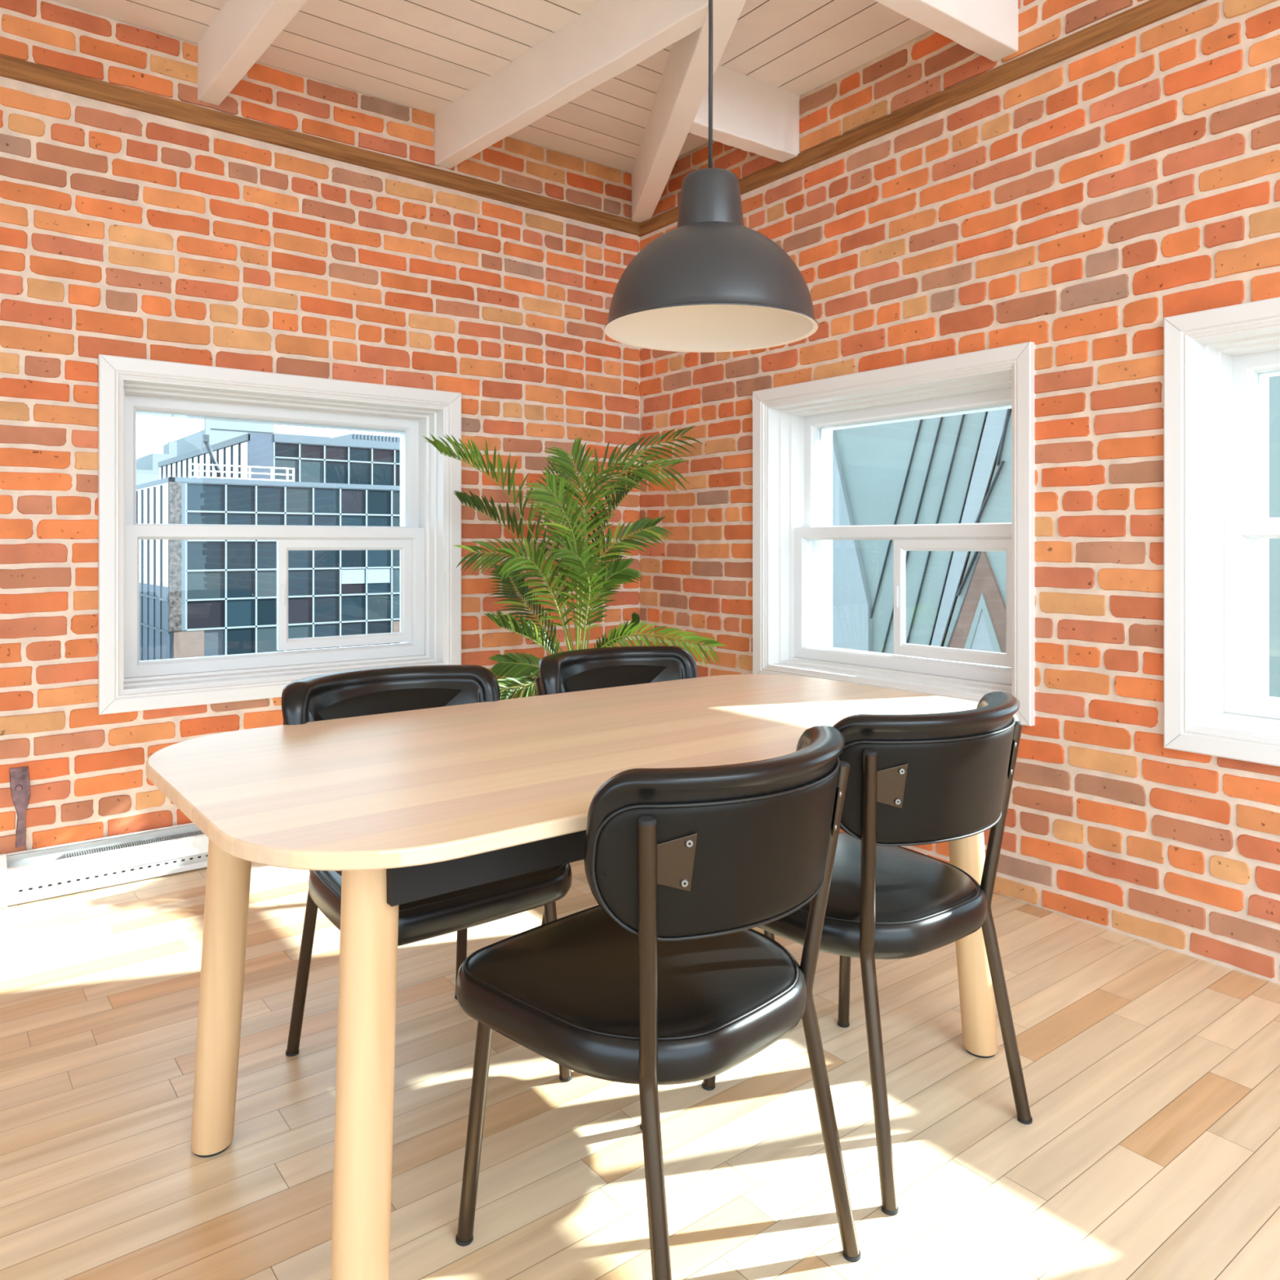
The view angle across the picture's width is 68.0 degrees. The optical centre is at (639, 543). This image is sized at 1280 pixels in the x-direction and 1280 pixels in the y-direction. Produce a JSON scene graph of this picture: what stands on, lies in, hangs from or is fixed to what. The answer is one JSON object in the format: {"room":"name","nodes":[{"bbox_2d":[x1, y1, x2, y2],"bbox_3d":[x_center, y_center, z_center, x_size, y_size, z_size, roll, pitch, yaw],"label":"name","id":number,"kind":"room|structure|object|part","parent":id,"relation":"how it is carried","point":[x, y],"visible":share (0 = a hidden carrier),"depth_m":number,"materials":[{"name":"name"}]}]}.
{"room":"dining room","nodes":[
{"label":"dining room","id":0,"kind":"room"},
{"bbox_2d":[0,0,639,853],"bbox_3d":[-2.860,-0.305,2.526,7.002,2.970,0.306,0,0,-38],"label":"wall","id":1,"kind":"structure","parent":0,"point":[125,232],"depth_m":3.39,"materials":[{"name":"orange brick"}]},
{"bbox_2d":[8,766,30,847],"bbox_3d":[-1.970,0.839,3.015,0.058,0.252,0.017,0,0,-38],"label":"strap","id":2,"kind":"object","parent":1,"relation":"attached to","point":[20,784],"visible":1,"depth_m":3.02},
{"bbox_2d":[0,822,208,908],"bbox_3d":[-1.433,1.051,3.391,1.555,0.155,0.070,0,0,-38],"label":"baseboard heater","id":3,"kind":"object","parent":1,"relation":"attached to","point":[39,873],"visible":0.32,"depth_m":3.11,"materials":[{"name":"white metal"}]},
{"bbox_3d":[-1.436,1.050,3.395,1.385,0.152,0.056,0,0,-38],"label":"plate","id":4,"kind":"part","parent":3,"relation":"part of","materials":[{"name":"white metal"}]},
{"bbox_2d":[7,852,208,898],"bbox_3d":[-1.418,1.090,3.372,1.385,0.032,0.003,0,0,-38],"label":"grille","id":5,"kind":"object","parent":3,"relation":"attached to","point":[77,881],"depth_m":3.11,"materials":[{"name":"white metal"}]},
{"bbox_3d":[-1.420,1.044,3.375,1.385,0.062,0.017,0,0,-38],"label":"panel","id":6,"kind":"part","parent":3,"relation":"part of","materials":[{"name":"white metal"}]},
{"bbox_2d":[97,354,461,715],"bbox_3d":[-1.382,-0.029,3.691,1.321,1.192,0.389,0,0,-38],"label":"window","id":7,"kind":"structure","parent":1,"relation":"in","point":[429,633],"depth_m":3.59,"materials":[{"name":"white paint"}]},
{"bbox_3d":[-1.442,-0.034,3.768,1.121,0.942,0.070,0,0,-38],"label":"frame","id":8,"kind":"part","parent":7,"relation":"part of","materials":[{"name":"white paint"}]},
{"bbox_3d":[-1.403,-0.274,3.719,1.127,0.508,0.049,0,0,-38],"label":"sash","id":9,"kind":"part","parent":7,"relation":"part of","materials":[{"name":"white plastic"}]},
{"bbox_3d":[-1.370,0.203,3.676,1.127,0.534,0.057,0,0,-38],"label":"sash","id":10,"kind":"part","parent":7,"relation":"part of","materials":[{"name":"white plastic"}]},
{"bbox_3d":[-1.376,0.200,3.655,0.014,0.080,0.010,0,0,-38],"label":"pull handle","id":11,"kind":"part","parent":7,"relation":"part of","materials":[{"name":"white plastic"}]},
{"bbox_3d":[-1.181,0.200,3.824,0.545,0.427,0.024,0,0,-38],"label":"sliding sash","id":12,"kind":"part","parent":7,"relation":"part of","materials":[{"name":"white plastic"}]},
{"bbox_2d":[0,53,639,235],"bbox_3d":[-2.771,-1.506,2.412,7.000,0.065,0.034,0,0,-38],"label":"wall trim","id":13,"kind":"structure","parent":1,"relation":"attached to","point":[11,68],"depth_m":3.52,"materials":[{"name":"brown wood"}]},
{"bbox_2d":[52,0,931,173],"bbox_3d":[-0.378,-1.629,-0.685,7.600,0.663,8.423,0,0,-38],"label":"ceiling","id":14,"kind":"structure","parent":0,"point":[424,55],"depth_m":3.32,"materials":[{"name":"grey wood"}]},
{"bbox_2d":[197,0,307,105],"bbox_3d":[-0.002,-1.523,1.388,0.075,0.497,5.002,0,0,-38],"label":"ceiling beam","id":15,"kind":"structure","parent":14,"relation":"attached to","point":[242,31],"depth_m":3.00,"materials":[{"name":"white wood"}]},
{"bbox_2d":[434,0,708,168],"bbox_3d":[-0.282,-1.612,3.227,0.077,0.320,1.752,0,0,-38],"label":"ceiling beam","id":16,"kind":"structure","parent":14,"relation":"attached to","point":[611,37],"depth_m":3.15,"materials":[{"name":"white wood"}]},
{"bbox_2d":[631,0,746,222],"bbox_3d":[0.133,-1.603,3.420,0.091,0.339,2.275,0,0,-7],"label":"ceiling beam","id":17,"kind":"structure","parent":14,"relation":"attached to","point":[684,83],"depth_m":3.30,"materials":[{"name":"white wood"}]},
{"bbox_2d":[604,0,818,352],"bbox_3d":[0.140,-1.028,1.880,0.421,1.214,0.421,0,0,-38],"label":"pendant lamp","id":18,"kind":"object","parent":14,"relation":"hanging from","point":[712,282],"visible":1,"depth_m":1.79,"materials":[{"name":"grey metal"}]},
{"bbox_2d":[676,168,743,227],"bbox_3d":[0.140,-0.676,1.880,0.135,0.129,0.135,0,0,-38],"label":"socket","id":19,"kind":"object","parent":18,"relation":"attached to","point":[708,196],"depth_m":1.83,"materials":[{"name":"grey metal"}]},
{"bbox_3d":[0.140,-1.169,1.881,0.011,0.872,0.008,0,0,-38],"label":"cord","id":20,"kind":"part","parent":18,"relation":"part of","materials":[{"name":"grey plastic"}]},
{"bbox_3d":[0.140,-0.519,1.880,0.421,0.196,0.421,0,0,-38],"label":"lamp shade","id":21,"kind":"part","parent":18,"relation":"part of","materials":[{"name":"grey metal"}]},
{"bbox_2d":[688,64,799,162],"bbox_3d":[0.359,-1.639,3.579,0.620,0.266,0.089,0,0,-38],"label":"ceiling beam","id":22,"kind":"structure","parent":14,"relation":"attached to","point":[750,114],"depth_m":3.58,"materials":[{"name":"white wood"}]},
{"bbox_2d":[873,0,1018,62],"bbox_3d":[0.717,-1.649,2.681,1.152,0.246,0.089,0,0,-38],"label":"ceiling beam","id":23,"kind":"structure","parent":14,"relation":"attached to","point":[989,28],"depth_m":2.88,"materials":[{"name":"white wood"}]},
{"bbox_2d":[0,859,1279,1279],"bbox_3d":[-0.286,1.230,-0.600,7.250,0.200,8.300,0,0,-38],"label":"floor","id":24,"kind":"structure","parent":0,"point":[1150,1148],"depth_m":1.84,"materials":[{"name":"brown wood"}]},
{"bbox_2d":[281,664,572,1082],"bbox_3d":[-0.472,0.715,2.061,0.522,0.834,0.562,0,0,-39],"label":"dining chair","id":25,"kind":"object","parent":24,"relation":"on","point":[376,691],"visible":0.37,"depth_m":2.06,"materials":[{"name":"black leather"}]},
{"bbox_3d":[-0.743,0.742,2.071,0.102,0.772,0.052,0,0,30],"label":"leg","id":26,"kind":"part","parent":25,"relation":"part of","materials":[{"name":"brown metal"}]},
{"bbox_3d":[-0.593,0.434,2.212,0.506,0.182,0.153,0,0,-39],"label":"panel","id":27,"kind":"part","parent":25,"relation":"part of","materials":[{"name":"black leather"}]},
{"bbox_3d":[-0.587,0.414,2.205,0.522,0.232,0.191,0,0,-39],"label":"backrest","id":28,"kind":"part","parent":25,"relation":"part of","materials":[{"name":"black leather"}]},
{"bbox_3d":[-0.447,0.704,2.030,0.492,0.088,0.485,0,0,-39],"label":"seat","id":29,"kind":"part","parent":25,"relation":"part of","materials":[{"name":"black leather"}]},
{"bbox_3d":[-0.423,0.742,2.328,0.052,0.772,0.102,0,0,-17],"label":"leg","id":30,"kind":"part","parent":25,"relation":"part of","materials":[{"name":"brown metal"}]},
{"bbox_3d":[-0.175,0.935,2.009,0.064,0.385,0.026,0,0,17],"label":"leg","id":31,"kind":"part","parent":25,"relation":"part of","materials":[{"name":"brown metal"}]},
{"bbox_2d":[422,426,725,700],"bbox_3d":[-0.241,0.325,3.588,1.072,1.610,0.685,0,0,-1],"label":"potted palm","id":32,"kind":"object","parent":24,"relation":"on","point":[571,557],"visible":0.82,"depth_m":3.54,"materials":[{"name":"green plant"}]},
{"bbox_2d":[146,674,1017,1279],"bbox_3d":[-0.023,0.755,1.961,1.712,0.750,0.930,0,0,-38],"label":"dining table","id":33,"kind":"object","parent":24,"relation":"on","point":[410,806],"visible":0.72,"depth_m":1.57,"materials":[{"name":"beige wood"}]},
{"bbox_3d":[-0.776,0.764,1.773,0.123,0.720,0.077,0,0,7],"label":"leg","id":34,"kind":"part","parent":33,"relation":"part of","materials":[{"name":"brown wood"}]},
{"bbox_3d":[-0.373,0.764,1.287,0.077,0.720,0.123,0,0,7],"label":"leg","id":35,"kind":"part","parent":33,"relation":"part of","materials":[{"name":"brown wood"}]},
{"bbox_3d":[0.332,0.764,2.636,0.077,0.720,0.123,0,0,7],"label":"leg","id":36,"kind":"part","parent":33,"relation":"part of","materials":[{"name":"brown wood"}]},
{"bbox_3d":[0.733,0.764,2.116,0.123,0.720,0.077,0,0,7],"label":"leg","id":37,"kind":"part","parent":33,"relation":"part of","materials":[{"name":"brown wood"}]},
{"bbox_2d":[535,645,774,939],"bbox_3d":[0.029,0.715,2.492,0.522,0.834,0.562,0,0,-38],"label":"dining chair","id":38,"kind":"object","parent":24,"relation":"on","point":[591,668],"visible":0.24,"depth_m":2.65,"materials":[{"name":"black leather"}]},
{"bbox_3d":[-0.242,0.742,2.507,0.102,0.772,0.052,0,0,31],"label":"leg","id":39,"kind":"part","parent":38,"relation":"part of","materials":[{"name":"brown metal"}]},
{"bbox_3d":[-0.089,0.434,2.645,0.506,0.182,0.153,0,0,-38],"label":"panel","id":40,"kind":"part","parent":38,"relation":"part of","materials":[{"name":"black leather"}]},
{"bbox_3d":[-0.084,0.414,2.639,0.522,0.232,0.191,0,0,-38],"label":"backrest","id":41,"kind":"part","parent":38,"relation":"part of","materials":[{"name":"black leather"}]},
{"bbox_3d":[0.325,0.935,2.435,0.064,0.385,0.026,0,0,18],"label":"leg","id":42,"kind":"part","parent":38,"relation":"part of","materials":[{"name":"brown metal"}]},
{"bbox_2d":[455,725,861,1279],"bbox_3d":[0.035,0.715,1.514,0.522,0.834,0.562,0,0,-45],"label":"dining chair","id":43,"kind":"object","parent":24,"relation":"on","point":[668,980],"visible":1,"depth_m":1.33,"materials":[{"name":"black leather"}]},
{"bbox_3d":[-0.265,0.935,1.535,0.064,0.385,0.026,0,0,11],"label":"leg","id":44,"kind":"part","parent":43,"relation":"part of","materials":[{"name":"brown metal"}]},
{"bbox_3d":[0.008,0.704,1.542,0.492,0.088,0.485,0,0,-45],"label":"seat","id":45,"kind":"part","parent":43,"relation":"part of","materials":[{"name":"black leather"}]},
{"bbox_3d":[0.020,0.742,1.243,0.070,0.772,0.096,0,0,-45],"label":"leg","id":46,"kind":"part","parent":43,"relation":"part of","materials":[{"name":"brown metal"}]},
{"bbox_3d":[0.165,0.414,1.383,0.522,0.232,0.191,0,0,-45],"label":"backrest","id":47,"kind":"part","parent":43,"relation":"part of","materials":[{"name":"black leather"}]},
{"bbox_3d":[0.171,0.434,1.377,0.506,0.182,0.153,0,0,-45],"label":"panel","id":48,"kind":"part","parent":43,"relation":"part of","materials":[{"name":"black leather"}]},
{"bbox_3d":[0.306,0.742,1.532,0.102,0.772,0.052,0,0,24],"label":"leg","id":49,"kind":"part","parent":43,"relation":"part of","materials":[{"name":"brown metal"}]},
{"bbox_2d":[702,691,1032,1215],"bbox_3d":[0.456,0.715,1.907,0.522,0.834,0.562,0,0,-37],"label":"dining chair","id":50,"kind":"object","parent":24,"relation":"on","point":[913,780],"visible":0.78,"depth_m":1.69,"materials":[{"name":"black leather"}]},
{"bbox_3d":[0.161,0.935,1.966,0.064,0.385,0.026,0,0,18],"label":"leg","id":51,"kind":"part","parent":50,"relation":"part of","materials":[{"name":"brown metal"}]},
{"bbox_3d":[0.478,0.935,2.207,0.026,0.385,0.064,0,0,-3],"label":"leg","id":52,"kind":"part","parent":50,"relation":"part of","materials":[{"name":"brown metal"}]},
{"bbox_3d":[0.433,0.704,1.938,0.492,0.088,0.485,0,0,-37],"label":"seat","id":53,"kind":"part","parent":50,"relation":"part of","materials":[{"name":"black leather"}]},
{"bbox_3d":[0.400,0.742,1.641,0.052,0.772,0.102,0,0,-16],"label":"leg","id":54,"kind":"part","parent":50,"relation":"part of","materials":[{"name":"brown metal"}]},
{"bbox_3d":[0.568,0.414,1.759,0.522,0.232,0.191,0,0,-37],"label":"backrest","id":55,"kind":"part","parent":50,"relation":"part of","materials":[{"name":"black leather"}]},
{"bbox_3d":[0.573,0.434,1.753,0.506,0.182,0.153,0,0,-37],"label":"panel","id":56,"kind":"part","parent":50,"relation":"part of","materials":[{"name":"black leather"}]},
{"bbox_3d":[0.727,0.742,1.889,0.102,0.772,0.052,0,0,32],"label":"leg","id":57,"kind":"part","parent":50,"relation":"part of","materials":[{"name":"brown metal"}]},
{"bbox_2d":[639,0,1279,984],"bbox_3d":[2.620,-0.305,1.399,0.306,2.970,8.195,0,0,-38],"label":"wall","id":58,"kind":"structure","parent":0,"point":[1076,205],"depth_m":2.86,"materials":[{"name":"orange brick"}]},
{"bbox_2d":[752,341,1035,726],"bbox_3d":[0.989,-0.029,3.541,0.389,1.192,1.223,0,0,-38],"label":"window","id":59,"kind":"structure","parent":58,"relation":"in","point":[793,531],"depth_m":3.55,"materials":[{"name":"white paint"}]},
{"bbox_3d":[0.954,0.200,3.532,0.010,0.080,0.014,0,0,-38],"label":"pull handle","id":60,"kind":"part","parent":59,"relation":"part of","materials":[{"name":"white plastic"}]},
{"bbox_3d":[0.974,0.203,3.529,0.057,0.534,1.029,0,0,-38],"label":"sash","id":61,"kind":"part","parent":59,"relation":"part of","materials":[{"name":"white plastic"}]},
{"bbox_3d":[1.017,-0.274,3.562,0.049,0.508,1.029,0,0,-38],"label":"sash","id":62,"kind":"part","parent":59,"relation":"part of","materials":[{"name":"white plastic"}]},
{"bbox_3d":[1.066,-0.034,3.600,0.070,0.942,1.023,0,0,-38],"label":"frame","id":63,"kind":"part","parent":59,"relation":"part of","materials":[{"name":"white paint"}]},
{"bbox_3d":[1.108,0.200,3.358,0.024,0.427,0.493,0,0,-38],"label":"sliding sash","id":64,"kind":"part","parent":59,"relation":"part of","materials":[{"name":"white plastic"}]},
{"bbox_2d":[638,0,1207,236],"bbox_3d":[2.448,-1.499,1.387,0.034,0.062,8.000,0,0,-38],"label":"wall trim","id":65,"kind":"structure","parent":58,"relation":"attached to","point":[1148,12],"depth_m":3.13,"materials":[{"name":"brown wood"}]},
{"bbox_2d":[1163,297,1279,766],"bbox_3d":[1.976,-0.029,2.263,0.389,1.192,1.223,0,0,-38],"label":"window","id":66,"kind":"structure","parent":58,"relation":"in","point":[1219,363],"depth_m":2.61,"materials":[{"name":"white paint"}]},
{"bbox_3d":[1.962,0.203,2.251,0.057,0.534,1.029,0,0,-38],"label":"sash","id":67,"kind":"part","parent":66,"relation":"part of","materials":[{"name":"white plastic"}]},
{"bbox_3d":[2.004,-0.274,2.284,0.049,0.508,1.029,0,0,-38],"label":"sash","id":68,"kind":"part","parent":66,"relation":"part of","materials":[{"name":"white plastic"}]},
{"bbox_3d":[2.054,-0.034,2.322,0.070,0.942,1.023,0,0,-38],"label":"frame","id":69,"kind":"part","parent":66,"relation":"part of","materials":[{"name":"white paint"}]},
{"label":"outside","id":70,"kind":"structure","parent":0,"visible":0},
{"bbox_3d":[-10.788,10.280,59.401,350.000,0.300,400.000,0,0,-38],"label":"ground","id":71,"kind":"structure","parent":70,"visible":0},
{"bbox_2d":[136,441,177,484],"bbox_3d":[-50.178,0.230,94.680,4.400,19.800,14.000,0,0,-38],"label":"block","id":72,"kind":"object","parent":71,"relation":"on","point":[147,469],"visible":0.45,"depth_m":89.55,"materials":[{"name":"grey concrete"}]},
{"bbox_2d":[204,419,210,447],"bbox_3d":[-36.478,-0.720,79.991,0.400,21.700,0.400,0,0,-38],"label":"mast","id":73,"kind":"object","parent":71,"relation":"on","point":[206,422],"visible":0.02,"depth_m":79.86,"materials":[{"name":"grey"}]},
{"bbox_2d":[163,419,329,456],"bbox_3d":[-43.356,-1.070,103.678,12.000,22.400,20.100,0,0,-38],"label":"building","id":74,"kind":"structure","parent":71,"relation":"on","point":[220,430],"depth_m":94.33,"materials":[{"name":"grey concrete"}]},
{"bbox_2d":[136,432,399,661],"bbox_3d":[-23.367,1.580,69.238,25.880,17.100,29.050,0,0,-38],"label":"office building","id":75,"kind":"structure","parent":71,"relation":"on","point":[198,597],"depth_m":54.30,"materials":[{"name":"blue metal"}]},
{"bbox_2d":[202,434,226,477],"bbox_3d":[-24.026,-4.740,53.596,1.250,2.700,0.400,0,0,-38],"label":"davit arm","id":76,"kind":"object","parent":75,"relation":"attached to","point":[205,437],"visible":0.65,"depth_m":53.38},
{"bbox_2d":[188,462,294,481],"bbox_3d":[-21.898,-3.888,52.396,5.550,0.795,0.100,0,0,-38],"label":"roof railing","id":77,"kind":"object","parent":75,"relation":"on","point":[197,470],"visible":1,"depth_m":52.34,"materials":[{"name":"white metal"}]},
{"bbox_3d":[-24.055,-3.865,50.730,0.100,0.750,0.100,0,0,-38],"label":"post","id":78,"kind":"part","parent":77,"relation":"part of","materials":[{"name":"white metal"}]},
{"bbox_3d":[-23.762,-3.865,50.956,0.100,0.750,0.100,0,0,-38],"label":"post","id":79,"kind":"part","parent":77,"relation":"part of","materials":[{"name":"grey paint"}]},
{"bbox_3d":[-22.789,-3.865,51.708,0.100,0.750,0.100,0,0,-38],"label":"post","id":80,"kind":"part","parent":77,"relation":"part of","materials":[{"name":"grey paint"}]},
{"bbox_3d":[-21.641,-3.865,52.595,0.100,0.750,0.100,0,0,-38],"label":"post","id":81,"kind":"part","parent":77,"relation":"part of","materials":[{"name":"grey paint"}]},
{"bbox_3d":[-20.692,-3.865,53.328,0.100,0.750,0.100,0,0,-38],"label":"post","id":82,"kind":"part","parent":77,"relation":"part of","materials":[{"name":"white metal"}]},
{"bbox_3d":[-20.019,-3.865,53.848,0.100,0.750,0.100,0,0,-38],"label":"post","id":83,"kind":"part","parent":77,"relation":"part of","materials":[{"name":"white metal"}]},
{"bbox_3d":[-19.742,-3.865,54.062,0.100,0.750,0.100,0,0,-38],"label":"post","id":84,"kind":"part","parent":77,"relation":"part of","materials":[{"name":"white metal"}]},
{"bbox_3d":[-22.635,-5.020,56.629,1.440,3.100,0.100,0,0,-38],"label":"corner panel","id":85,"kind":"part","parent":75,"relation":"part of","materials":[{"name":"blue glass"}]},
{"bbox_2d":[341,568,390,583],"bbox_3d":[-16.296,1.965,56.472,3.000,0.830,0.040,0,0,-38],"label":"window blind","id":86,"kind":"object","parent":75,"relation":"hanging from","point":[348,575],"depth_m":56.43,"materials":[{"name":"white metal"}]},
{"bbox_3d":[-14.293,5.380,57.968,1.700,1.300,0.080,0,0,-38],"label":"tan panel","id":87,"kind":"part","parent":75,"relation":"part of","materials":[{"name":"beige"}]},
{"bbox_2d":[832,375,1279,697],"bbox_3d":[4.985,2.380,12.761,6.070,15.500,11.100,0,0,-38],"label":"building","id":88,"kind":"structure","parent":71,"relation":"on","point":[952,468],"depth_m":10.28,"materials":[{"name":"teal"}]},
{"bbox_3d":[3.540,0.970,9.749,0.040,1.820,1.500,0,0,-38],"label":"brick panel","id":89,"kind":"part","parent":88,"relation":"part of","materials":[{"name":"brown brick"}]},
{"bbox_3d":[3.521,1.050,9.735,0.012,0.760,0.500,0,0,-38],"label":"gable pane","id":90,"kind":"part","parent":88,"relation":"part of","materials":[{"name":"glass"}]},
{"bbox_3d":[3.516,0.970,9.731,0.020,0.920,0.660,0,0,-38],"label":"frame","id":91,"kind":"part","parent":88,"relation":"part of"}
]}

